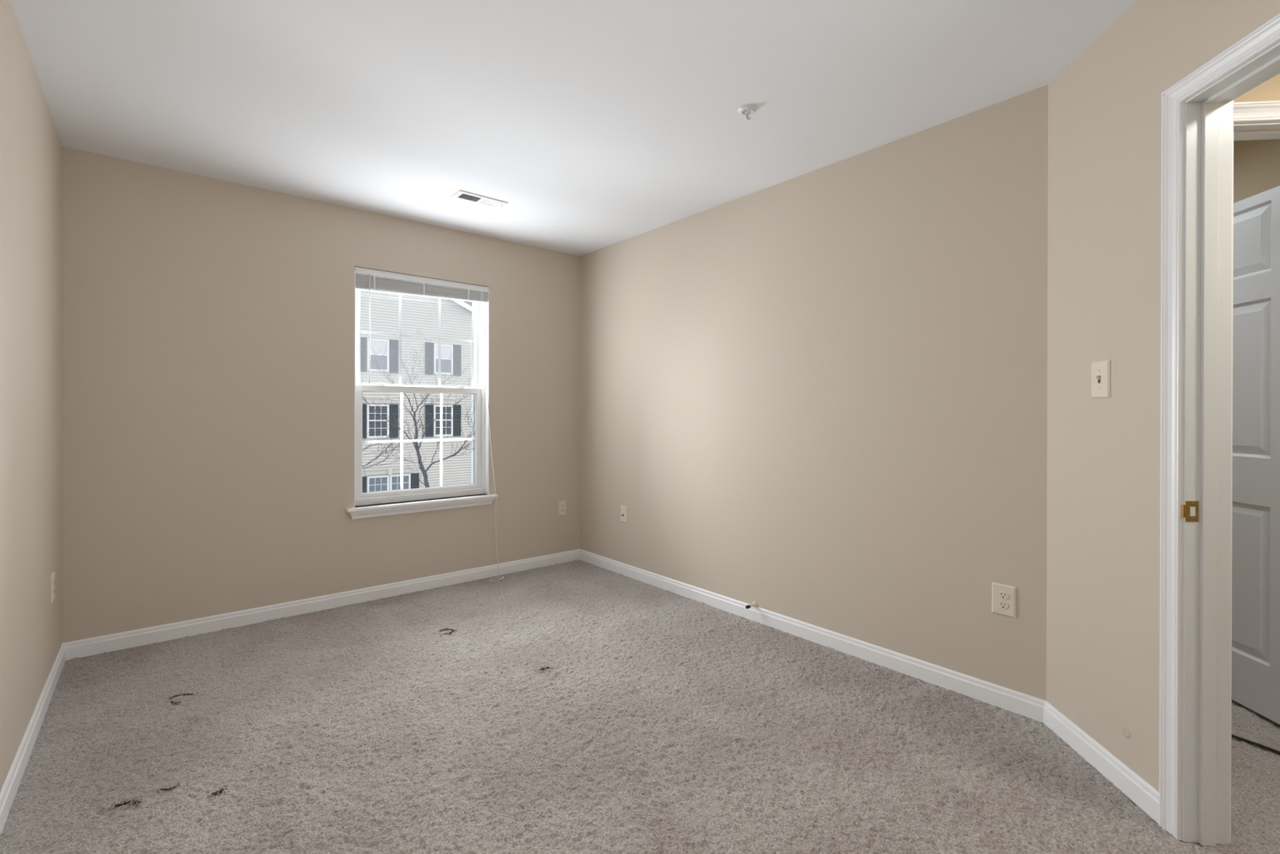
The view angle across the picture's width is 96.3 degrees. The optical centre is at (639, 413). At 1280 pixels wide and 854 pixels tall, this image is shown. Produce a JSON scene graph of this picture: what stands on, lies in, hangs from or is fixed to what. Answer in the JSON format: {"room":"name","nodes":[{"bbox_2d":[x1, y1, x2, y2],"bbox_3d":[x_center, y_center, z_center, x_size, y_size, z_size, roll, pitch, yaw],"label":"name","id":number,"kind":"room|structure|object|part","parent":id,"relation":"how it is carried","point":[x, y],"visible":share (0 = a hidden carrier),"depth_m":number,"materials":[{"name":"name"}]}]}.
{"room":"empty bedroom","nodes":[
{"label":"empty bedroom","id":0,"kind":"room"},
{"bbox_2d":[0,0,62,791],"bbox_3d":[-1.195,-0.041,0.788,0.120,2.440,4.945,0,0,-40],"label":"wall","id":1,"kind":"structure","parent":0,"point":[31,145],"depth_m":1.98,"materials":[{"name":"beige paint"}]},
{"bbox_2d":[0,643,65,835],"bbox_3d":[-1.179,1.138,0.871,0.013,0.083,4.845,0,0,-40],"label":"baseboard","id":2,"kind":"structure","parent":1,"relation":"attached to","point":[8,792],"depth_m":1.95,"materials":[{"name":"white paint"}]},
{"bbox_2d":[50,571,55,604],"bbox_3d":[-2.517,0.746,2.459,0.009,0.122,0.080,0,0,-40],"label":"wall outlet","id":3,"kind":"object","parent":1,"relation":"attached to","point":[52,575],"visible":1,"depth_m":2.43,"materials":[{"name":"beige plastic"}]},
{"bbox_2d":[62,146,580,643],"bbox_3d":[-1.657,-0.046,3.722,3.190,2.440,0.140,0,0,-40],"label":"wall","id":4,"kind":"structure","parent":0,"point":[208,322],"depth_m":3.18,"materials":[{"name":"beige paint"}]},
{"bbox_2d":[62,548,579,660],"bbox_3d":[-1.610,1.133,3.665,2.950,0.083,0.013,0,0,-40],"label":"baseboard","id":5,"kind":"structure","parent":4,"relation":"attached to","point":[149,635],"depth_m":3.31,"materials":[{"name":"white paint"}]},
{"bbox_2d":[346,286,497,519],"bbox_3d":[-1.452,-0.129,3.858,0.979,1.562,0.186,0,0,-40],"label":"window","id":6,"kind":"structure","parent":4,"relation":"in","point":[478,388],"depth_m":3.91,"materials":[{"name":"white plastic"}]},
{"bbox_3d":[-1.498,-0.519,3.916,0.838,0.726,0.026,0,0,-40],"label":"sash","id":7,"kind":"part","parent":6,"relation":"part of","materials":[{"name":"white plastic"}]},
{"bbox_3d":[-1.476,0.176,3.889,0.838,0.712,0.030,0,0,-40],"label":"sash","id":8,"kind":"part","parent":6,"relation":"part of","materials":[{"name":"white plastic"}]},
{"bbox_2d":[355,266,503,581],"bbox_3d":[-1.362,0.132,3.806,0.950,2.076,0.184,0,0,-40],"label":"mini blind","id":9,"kind":"object","parent":6,"relation":"attached to","point":[366,279],"visible":1,"depth_m":3.81,"materials":[{"name":"white plastic"}]},
{"bbox_3d":[-1.433,-0.787,3.838,0.871,0.034,0.026,0,0,-40],"label":"rail","id":10,"kind":"part","parent":9,"relation":"part of","materials":[{"name":"white plastic"}]},
{"bbox_3d":[-1.033,0.149,4.062,0.117,2.041,0.153,0,0,-40],"label":"lift cord","id":11,"kind":"part","parent":9,"relation":"part of","materials":[{"name":"white plastic"}]},
{"bbox_2d":[558,500,566,515],"bbox_3d":[-0.609,0.745,4.509,0.070,0.116,0.009,0,0,-40],"label":"wall outlet","id":12,"kind":"object","parent":4,"relation":"attached to","point":[562,504],"visible":1,"depth_m":4.50,"materials":[{"name":"beige plastic"}]},
{"bbox_2d":[9,0,1140,256],"bbox_3d":[1.317,-1.317,2.009,5.800,0.120,6.585,0,0,-40],"label":"ceiling","id":13,"kind":"structure","parent":0,"point":[599,124],"depth_m":2.23,"materials":[{"name":"white paint"}]},
{"bbox_2d":[450,189,508,208],"bbox_3d":[-0.945,-1.259,3.387,0.305,0.009,0.134,0,0,-40],"label":"ceiling vent","id":14,"kind":"object","parent":13,"relation":"in","point":[479,199],"visible":1,"depth_m":3.38,"materials":[{"name":"white metal"}]},
{"bbox_2d":[737,104,756,120],"bbox_3d":[0.445,-1.238,2.375,0.075,0.043,0.075,0,0,-40],"label":"sprinkler","id":15,"kind":"object","parent":13,"relation":"attached to","point":[747,109],"visible":1,"depth_m":2.37,"materials":[{"name":"white metal"}]},
{"bbox_2d":[0,560,1279,853],"bbox_3d":[1.325,1.210,1.997,5.800,0.066,6.545,0,0,-40],"label":"floor","id":16,"kind":"structure","parent":0,"point":[576,706],"depth_m":2.02,"materials":[{"name":"beige carpet"}]},
{"bbox_2d":[1231,733,1279,754],"bbox_3d":[2.164,1.178,2.034,0.099,0.011,1.049,0,0,-20],"label":"power cable","id":17,"kind":"object","parent":16,"relation":"on","point":[1233,735],"visible":0.33,"depth_m":2.04,"materials":[{"name":"black plastic"}]},
{"bbox_2d":[579,84,1048,700],"bbox_3d":[0.615,-0.041,3.405,0.120,2.440,3.270,0,0,-40],"label":"wall","id":18,"kind":"structure","parent":0,"point":[818,397],"depth_m":2.81,"materials":[{"name":"beige paint"}]},
{"bbox_2d":[620,506,626,523],"bbox_3d":[-0.124,0.737,4.175,0.020,0.116,0.070,0,0,-40],"label":"cable jack","id":19,"kind":"object","parent":18,"relation":"attached to","point":[623,508],"visible":1,"depth_m":4.17,"materials":[{"name":"beige plastic"}]},
{"bbox_2d":[579,548,1045,722],"bbox_3d":[0.530,1.138,3.402,0.013,0.083,3.170,0,0,-40],"label":"baseboard","id":20,"kind":"structure","parent":18,"relation":"attached to","point":[1024,704],"depth_m":2.79,"materials":[{"name":"white paint"}]},
{"bbox_2d":[745,601,757,608],"bbox_3d":[0.627,1.088,3.238,0.076,0.034,0.034,0,0,-40],"label":"door stop","id":21,"kind":"object","parent":20,"relation":"attached to","point":[754,604],"visible":1,"depth_m":3.24,"materials":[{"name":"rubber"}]},
{"bbox_2d":[991,582,1016,617],"bbox_3d":[1.459,0.750,2.301,0.009,0.124,0.086,0,0,-40],"label":"wall outlet","id":22,"kind":"object","parent":18,"relation":"attached to","point":[1003,596],"visible":1,"depth_m":2.30,"materials":[{"name":"beige plastic"}]},
{"bbox_2d":[998,600,1008,608],"bbox_3d":[1.457,0.769,2.299,0.004,0.028,0.034,0,0,-40],"label":"receptacle","id":23,"kind":"object","parent":22,"relation":"attached to","point":[1002,604],"depth_m":2.30,"materials":[{"name":"beige plastic"}]},
{"bbox_2d":[998,591,1008,599],"bbox_3d":[1.457,0.730,2.299,0.004,0.028,0.034,0,0,-40],"label":"receptacle","id":24,"kind":"object","parent":22,"relation":"attached to","point":[1002,594],"depth_m":2.30,"materials":[{"name":"beige plastic"}]},
{"bbox_2d":[1046,0,1279,791],"bbox_3d":[1.502,-0.035,0.882,0.117,2.440,2.620,0,0,5],"label":"wall","id":25,"kind":"structure","parent":0,"point":[1104,242],"depth_m":1.84,"materials":[{"name":"beige paint"}]},
{"bbox_2d":[1043,700,1159,823],"bbox_3d":[1.525,1.142,1.921,0.013,0.083,0.549,0,0,5],"label":"baseboard","id":26,"kind":"structure","parent":25,"relation":"attached to","point":[1135,787],"depth_m":1.87,"materials":[{"name":"white paint"}]},
{"bbox_2d":[1091,360,1111,398],"bbox_3d":[1.524,-0.113,1.905,0.019,0.124,0.086,0,0,5],"label":"light switch","id":27,"kind":"object","parent":25,"relation":"attached to","point":[1100,370],"visible":1,"depth_m":1.90,"materials":[{"name":"beige plastic"}]},
{"bbox_2d":[1159,13,1279,846],"bbox_3d":[1.530,0.133,1.197,0.153,2.103,0.888,0,0,5],"label":"door frame","id":28,"kind":"structure","parent":25,"relation":"in","point":[1197,210],"depth_m":1.58,"materials":[{"name":"white paint"}]},
{"bbox_3d":[1.498,0.132,1.617,0.018,2.103,0.057,0,0,5],"label":"casing leg","id":29,"kind":"part","parent":28,"relation":"part of","materials":[{"name":"white paint"}]},
{"bbox_3d":[1.518,0.270,1.583,0.040,0.057,0.009,0,0,5],"label":"strike plate","id":30,"kind":"part","parent":28,"relation":"part of","materials":[{"name":"gold metal"}]},
{"bbox_3d":[1.632,0.133,1.605,0.018,2.103,0.057,0,0,5],"label":"casing leg","id":31,"kind":"part","parent":28,"relation":"part of","materials":[{"name":"white paint"}]},
{"bbox_2d":[1233,138,1279,203],"bbox_3d":[2.577,-0.034,1.793,0.100,2.440,4.820,0,0,5],"label":"wall","id":32,"kind":"structure","parent":0,"point":[1256,163],"depth_m":2.41,"materials":[{"name":"beige paint"}]},
{"bbox_2d":[1233,73,1279,102],"bbox_3d":[2.078,-0.035,1.732,0.884,2.440,0.103,0,0,5],"label":"wall","id":33,"kind":"structure","parent":0,"point":[1269,90],"depth_m":1.70,"materials":[{"name":"beige paint"}]},
{"bbox_2d":[1233,100,1279,140],"bbox_3d":[2.033,0.133,1.727,0.870,2.103,0.122,0,0,5],"label":"door frame","id":34,"kind":"structure","parent":33,"relation":"in","point":[1252,120],"depth_m":1.70,"materials":[{"name":"white paint"}]},
{"bbox_2d":[1231,185,1279,724],"bbox_3d":[2.421,0.156,2.135,0.035,2.026,0.735,0,0,5],"label":"door","id":35,"kind":"structure","parent":34,"relation":"attached to","point":[1255,520],"depth_m":2.25,"materials":[{"name":"white paint"}]},
{"bbox_3d":[2.433,0.664,2.290,0.035,0.610,0.203,0,0,5],"label":"raised panel","id":36,"kind":"part","parent":35,"relation":"part of","materials":[{"name":"white paint"}]},
{"bbox_3d":[2.435,-0.135,2.288,0.035,0.617,0.203,0,0,5],"label":"raised panel","id":37,"kind":"part","parent":35,"relation":"part of","materials":[{"name":"white paint"}]},
{"bbox_3d":[2.436,-0.680,2.288,0.035,0.273,0.203,0,0,5],"label":"raised panel","id":38,"kind":"part","parent":35,"relation":"part of","materials":[{"name":"white paint"}]},
{"label":"outside","id":39,"kind":"structure","parent":0,"visible":0},
{"bbox_3d":[-26.455,4.571,39.208,130.000,0.300,85.955,0,0,-40],"label":"ground","id":40,"kind":"structure","parent":39,"visible":0},
{"bbox_2d":[362,394,426,468],"bbox_3d":[-4.494,1.982,9.690,1.730,5.056,1.449,0,0,-8],"label":"bare sapling","id":41,"kind":"object","parent":40,"relation":"on","point":[385,451],"visible":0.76,"depth_m":9.66,"materials":[{"name":"brown plant"}]},
{"bbox_2d":[360,289,473,493],"bbox_3d":[-12.829,-0.802,26.854,7.040,10.540,9.470,0,0,-40],"label":"house","id":42,"kind":"structure","parent":40,"relation":"on","point":[421,311],"depth_m":23.90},
{"bbox_2d":[360,337,366,371],"bbox_3d":[-10.943,-2.320,22.548,0.340,1.355,0.040,0,0,-40],"label":"shutter","id":43,"kind":"object","parent":42,"relation":"hanging from","point":[363,358],"depth_m":22.59,"materials":[{"name":"grey"}]},
{"bbox_2d":[362,476,366,493],"bbox_3d":[-10.949,3.173,22.561,0.335,1.350,0.040,0,0,-40],"label":"shutter","id":44,"kind":"object","parent":42,"relation":"hanging from","point":[364,478],"depth_m":22.62,"materials":[{"name":"black"}]},
{"bbox_2d":[362,404,366,438],"bbox_3d":[-10.949,0.310,22.552,0.340,1.365,0.040,0,0,-40],"label":"shutter","id":45,"kind":"object","parent":42,"relation":"hanging from","point":[364,406],"depth_m":22.61,"materials":[{"name":"black"}]},
{"bbox_3d":[-10.489,2.858,22.958,0.680,0.570,0.006,0,0,-40],"label":"pane","id":46,"kind":"part","parent":42,"relation":"part of","materials":[{"name":"clear glass"}]},
{"bbox_3d":[-10.490,0.596,22.950,0.685,0.615,0.006,0,0,-40],"label":"pane","id":47,"kind":"part","parent":42,"relation":"part of","materials":[{"name":"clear glass"}]},
{"bbox_3d":[-10.489,0.001,22.950,0.685,0.575,0.006,0,0,-40],"label":"pane","id":48,"kind":"part","parent":42,"relation":"part of","materials":[{"name":"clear glass"}]},
{"bbox_3d":[-10.483,-2.052,22.948,0.670,0.590,0.006,0,0,-40],"label":"pane","id":49,"kind":"part","parent":42,"relation":"part of","materials":[{"name":"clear glass"}]},
{"bbox_3d":[-10.481,-2.622,22.948,0.670,0.550,0.006,0,0,-40],"label":"pane","id":50,"kind":"part","parent":42,"relation":"part of","materials":[{"name":"white glass"}]},
{"bbox_2d":[389,404,398,437],"bbox_3d":[-10.019,0.311,23.334,0.340,1.365,0.040,0,0,-40],"label":"shutter","id":51,"kind":"object","parent":42,"relation":"hanging from","point":[396,410],"depth_m":23.32,"materials":[{"name":"black"}]},
{"bbox_2d":[389,339,398,373],"bbox_3d":[-10.013,-2.319,23.331,0.340,1.355,0.040,0,0,-40],"label":"shutter","id":52,"kind":"object","parent":42,"relation":"hanging from","point":[393,345],"depth_m":23.33,"materials":[{"name":"grey"}]},
{"bbox_3d":[-9.835,2.859,23.509,0.670,0.570,0.006,0,0,-40],"label":"pane","id":53,"kind":"part","parent":42,"relation":"part of","materials":[{"name":"clear glass"}]},
{"bbox_2d":[410,472,418,488],"bbox_3d":[-9.379,3.174,23.882,0.330,1.350,0.040,0,0,-40],"label":"shutter","id":54,"kind":"object","parent":42,"relation":"hanging from","point":[414,481],"depth_m":23.87,"materials":[{"name":"black"}]},
{"bbox_2d":[425,404,433,436],"bbox_3d":[-8.921,0.312,24.258,0.340,1.365,0.040,0,0,-40],"label":"shutter","id":55,"kind":"object","parent":42,"relation":"hanging from","point":[429,433],"depth_m":24.26,"materials":[{"name":"black"}]},
{"bbox_2d":[425,342,433,374],"bbox_3d":[-8.915,-2.318,24.254,0.340,1.355,0.040,0,0,-40],"label":"shutter","id":56,"kind":"object","parent":42,"relation":"hanging from","point":[428,349],"depth_m":24.25,"materials":[{"name":"grey"}]},
{"bbox_3d":[-8.462,0.598,24.656,0.685,0.615,0.006,0,0,-40],"label":"pane","id":57,"kind":"part","parent":42,"relation":"part of","materials":[{"name":"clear glass"}]},
{"bbox_3d":[-8.461,0.003,24.656,0.685,0.575,0.006,0,0,-40],"label":"pane","id":58,"kind":"part","parent":42,"relation":"part of","materials":[{"name":"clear glass"}]},
{"bbox_3d":[-8.455,-2.050,24.654,0.670,0.590,0.006,0,0,-40],"label":"pane","id":59,"kind":"part","parent":42,"relation":"part of","materials":[{"name":"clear glass"}]},
{"bbox_3d":[-8.454,-2.620,24.654,0.670,0.550,0.006,0,0,-40],"label":"pane","id":60,"kind":"part","parent":42,"relation":"part of","materials":[{"name":"white glass"}]},
{"bbox_2d":[453,404,461,435],"bbox_3d":[-7.991,0.313,25.040,0.340,1.365,0.040,0,0,-40],"label":"shutter","id":61,"kind":"object","parent":42,"relation":"hanging from","point":[456,430],"depth_m":25.04,"materials":[{"name":"black"}]},
{"bbox_2d":[453,344,461,375],"bbox_3d":[-7.986,-2.317,25.037,0.340,1.355,0.040,0,0,-40],"label":"shutter","id":62,"kind":"object","parent":42,"relation":"hanging from","point":[456,348],"depth_m":25.03,"materials":[{"name":"grey"}]},
{"bbox_2d":[360,324,475,487],"bbox_3d":[-4.725,1.266,12.801,3.882,6.490,1.411,0,0,-40],"label":"bare tree","id":63,"kind":"object","parent":40,"relation":"on","point":[417,447],"visible":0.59,"depth_m":12.72,"materials":[{"name":"brown plant"}]},
{"bbox_2d":[462,300,475,483],"bbox_3d":[-7.548,-0.929,32.779,8.550,10.800,8.600,0,0,-40],"label":"neighbouring house","id":64,"kind":"structure","parent":40,"relation":"on","point":[469,303],"depth_m":27.29,"materials":[{"name":"grey"}]}
]}

